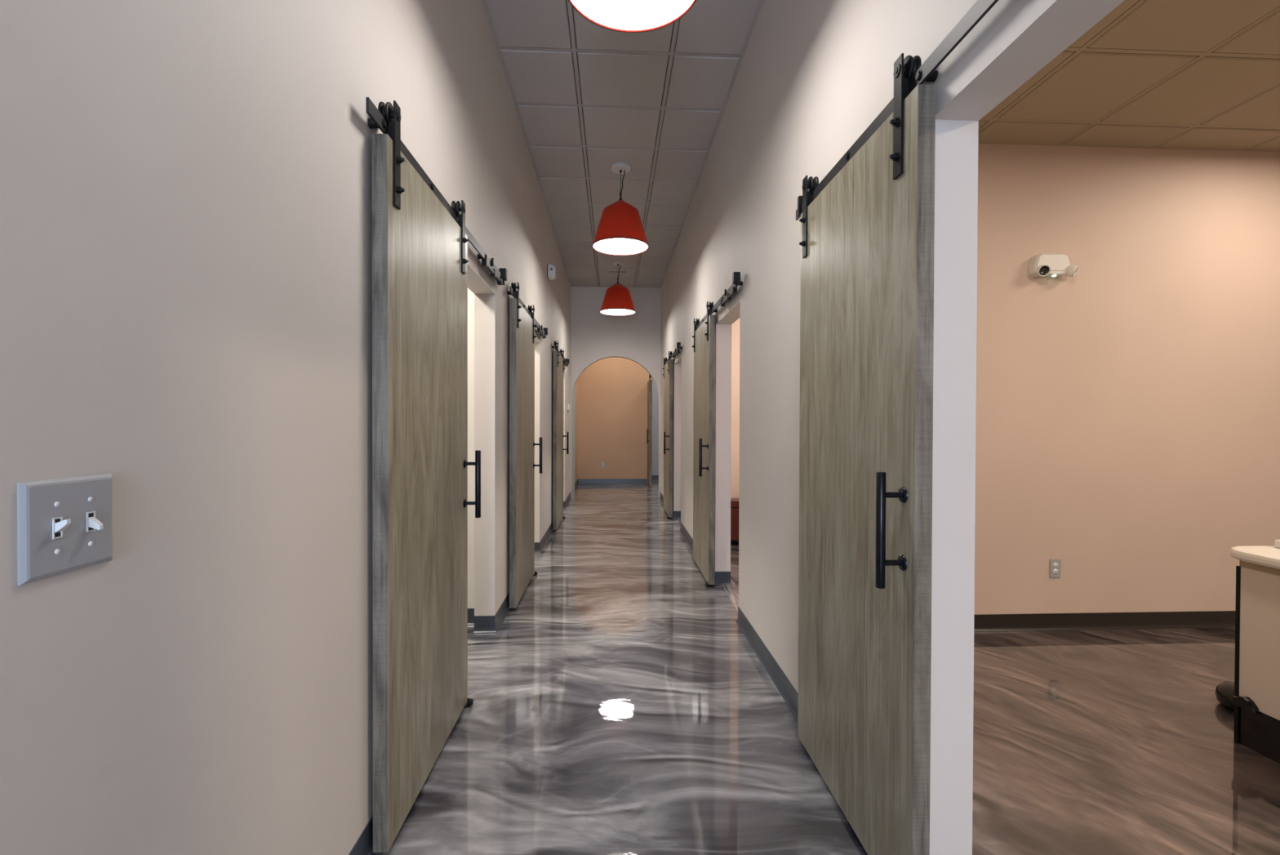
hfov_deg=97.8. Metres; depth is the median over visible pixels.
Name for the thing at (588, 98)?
ceiling
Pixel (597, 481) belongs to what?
baseboard
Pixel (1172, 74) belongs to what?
ceiling
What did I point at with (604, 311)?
diffuser
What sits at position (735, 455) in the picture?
wall
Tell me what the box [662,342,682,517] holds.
sliding barn door
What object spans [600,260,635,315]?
pendant lamp
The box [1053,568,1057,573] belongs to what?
socket
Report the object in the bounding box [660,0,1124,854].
wall
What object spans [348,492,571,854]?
baseboard
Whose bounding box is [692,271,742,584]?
sliding barn door
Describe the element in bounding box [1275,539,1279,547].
box
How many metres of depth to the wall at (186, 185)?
1.03 m
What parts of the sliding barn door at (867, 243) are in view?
pull handle, handle post, handle post, door rail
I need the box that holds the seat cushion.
[730,497,738,507]
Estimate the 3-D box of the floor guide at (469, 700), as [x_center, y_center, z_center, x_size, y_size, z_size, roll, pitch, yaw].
[-0.799,1.245,2.539,0.079,0.038,0.034,0,1,-3]
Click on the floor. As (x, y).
(623, 705)
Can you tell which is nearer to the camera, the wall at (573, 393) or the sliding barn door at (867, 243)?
the sliding barn door at (867, 243)
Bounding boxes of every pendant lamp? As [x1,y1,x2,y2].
[568,0,696,32]
[592,162,648,255]
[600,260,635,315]
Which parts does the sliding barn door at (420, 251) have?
door rail, handle post, handle post, pull handle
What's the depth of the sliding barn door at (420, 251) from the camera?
1.87 m
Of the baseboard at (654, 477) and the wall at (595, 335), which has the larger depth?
the baseboard at (654, 477)
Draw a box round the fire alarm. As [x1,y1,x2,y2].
[546,263,555,280]
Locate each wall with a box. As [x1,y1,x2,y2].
[0,0,577,854]
[467,288,474,608]
[570,286,661,497]
[572,386,574,489]
[577,356,647,479]
[646,371,651,483]
[651,377,658,475]
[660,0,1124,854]
[730,318,739,497]
[973,143,1279,613]
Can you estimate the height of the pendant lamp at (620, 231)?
0.729 m
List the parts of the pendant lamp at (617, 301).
lamp shade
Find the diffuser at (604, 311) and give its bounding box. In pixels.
[600,308,635,315]
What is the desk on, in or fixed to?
on the floor
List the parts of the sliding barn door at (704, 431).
pull handle, handle post, door rail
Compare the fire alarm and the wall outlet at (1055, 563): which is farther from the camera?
the fire alarm
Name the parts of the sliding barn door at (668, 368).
pull handle, door rail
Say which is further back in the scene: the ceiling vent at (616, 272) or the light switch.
the ceiling vent at (616, 272)
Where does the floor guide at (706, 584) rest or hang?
on the floor
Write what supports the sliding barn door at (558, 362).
in the wall at (186, 185)
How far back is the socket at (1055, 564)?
3.49 m
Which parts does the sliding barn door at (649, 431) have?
pull handle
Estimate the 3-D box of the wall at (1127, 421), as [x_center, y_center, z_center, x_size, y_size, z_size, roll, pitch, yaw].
[3.453,-0.533,3.581,5.360,3.600,0.110,0,1,-3]
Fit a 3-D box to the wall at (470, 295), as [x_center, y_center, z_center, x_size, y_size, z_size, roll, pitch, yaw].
[-2.715,-0.574,6.006,3.153,3.600,5.070,0,1,-3]
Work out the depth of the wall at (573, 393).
10.56 m
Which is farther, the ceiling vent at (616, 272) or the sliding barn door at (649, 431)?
the sliding barn door at (649, 431)
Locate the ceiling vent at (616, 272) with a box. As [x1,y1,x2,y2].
[609,271,626,273]
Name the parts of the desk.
corner trim, rail, kick plate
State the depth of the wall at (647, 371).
11.75 m
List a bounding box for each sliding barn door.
[365,97,506,852]
[506,281,547,608]
[551,340,568,529]
[646,373,652,487]
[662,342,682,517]
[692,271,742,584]
[795,0,998,854]
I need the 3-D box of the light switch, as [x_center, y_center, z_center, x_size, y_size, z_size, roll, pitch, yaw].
[-0.748,0.129,0.741,0.022,0.125,0.125,0,1,-3]
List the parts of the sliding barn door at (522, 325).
door rail, pull handle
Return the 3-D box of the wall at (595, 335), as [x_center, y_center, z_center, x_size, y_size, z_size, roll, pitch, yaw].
[-0.417,-0.650,9.625,1.557,3.700,0.140,0,1,-3]
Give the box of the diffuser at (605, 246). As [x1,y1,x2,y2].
[593,238,648,254]
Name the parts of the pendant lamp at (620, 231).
lamp shade, power cord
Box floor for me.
[374,480,1279,854]
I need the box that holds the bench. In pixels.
[730,497,738,539]
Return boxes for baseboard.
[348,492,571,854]
[574,478,646,488]
[651,475,658,479]
[659,492,798,720]
[973,610,1235,631]
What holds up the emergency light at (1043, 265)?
attached to the wall at (1127, 421)
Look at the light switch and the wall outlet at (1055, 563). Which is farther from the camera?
the wall outlet at (1055, 563)
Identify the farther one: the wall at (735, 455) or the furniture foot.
the wall at (735, 455)
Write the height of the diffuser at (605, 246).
0.003 m
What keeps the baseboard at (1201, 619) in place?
attached to the wall at (1127, 421)
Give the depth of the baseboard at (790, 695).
3.04 m
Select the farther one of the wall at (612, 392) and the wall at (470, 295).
the wall at (612, 392)
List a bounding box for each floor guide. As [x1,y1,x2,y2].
[464,697,473,706]
[705,581,715,586]
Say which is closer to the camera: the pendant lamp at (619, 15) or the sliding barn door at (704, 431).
the pendant lamp at (619, 15)
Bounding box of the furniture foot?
[1214,680,1234,711]
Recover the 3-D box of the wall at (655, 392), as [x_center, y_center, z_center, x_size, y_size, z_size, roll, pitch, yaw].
[1.394,-0.623,12.637,2.400,3.600,0.120,0,1,-3]
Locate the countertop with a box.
[1230,545,1279,568]
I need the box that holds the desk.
[1230,545,1279,763]
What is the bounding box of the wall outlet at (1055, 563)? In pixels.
[1049,558,1061,577]
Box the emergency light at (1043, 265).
[1028,253,1077,277]
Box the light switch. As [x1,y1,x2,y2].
[17,473,112,585]
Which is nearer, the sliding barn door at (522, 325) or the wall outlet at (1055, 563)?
the wall outlet at (1055, 563)
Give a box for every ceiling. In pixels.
[482,0,763,287]
[977,0,1279,151]
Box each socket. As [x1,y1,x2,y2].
[1053,562,1057,567]
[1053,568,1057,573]
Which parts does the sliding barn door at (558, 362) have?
door, door rail, pull handle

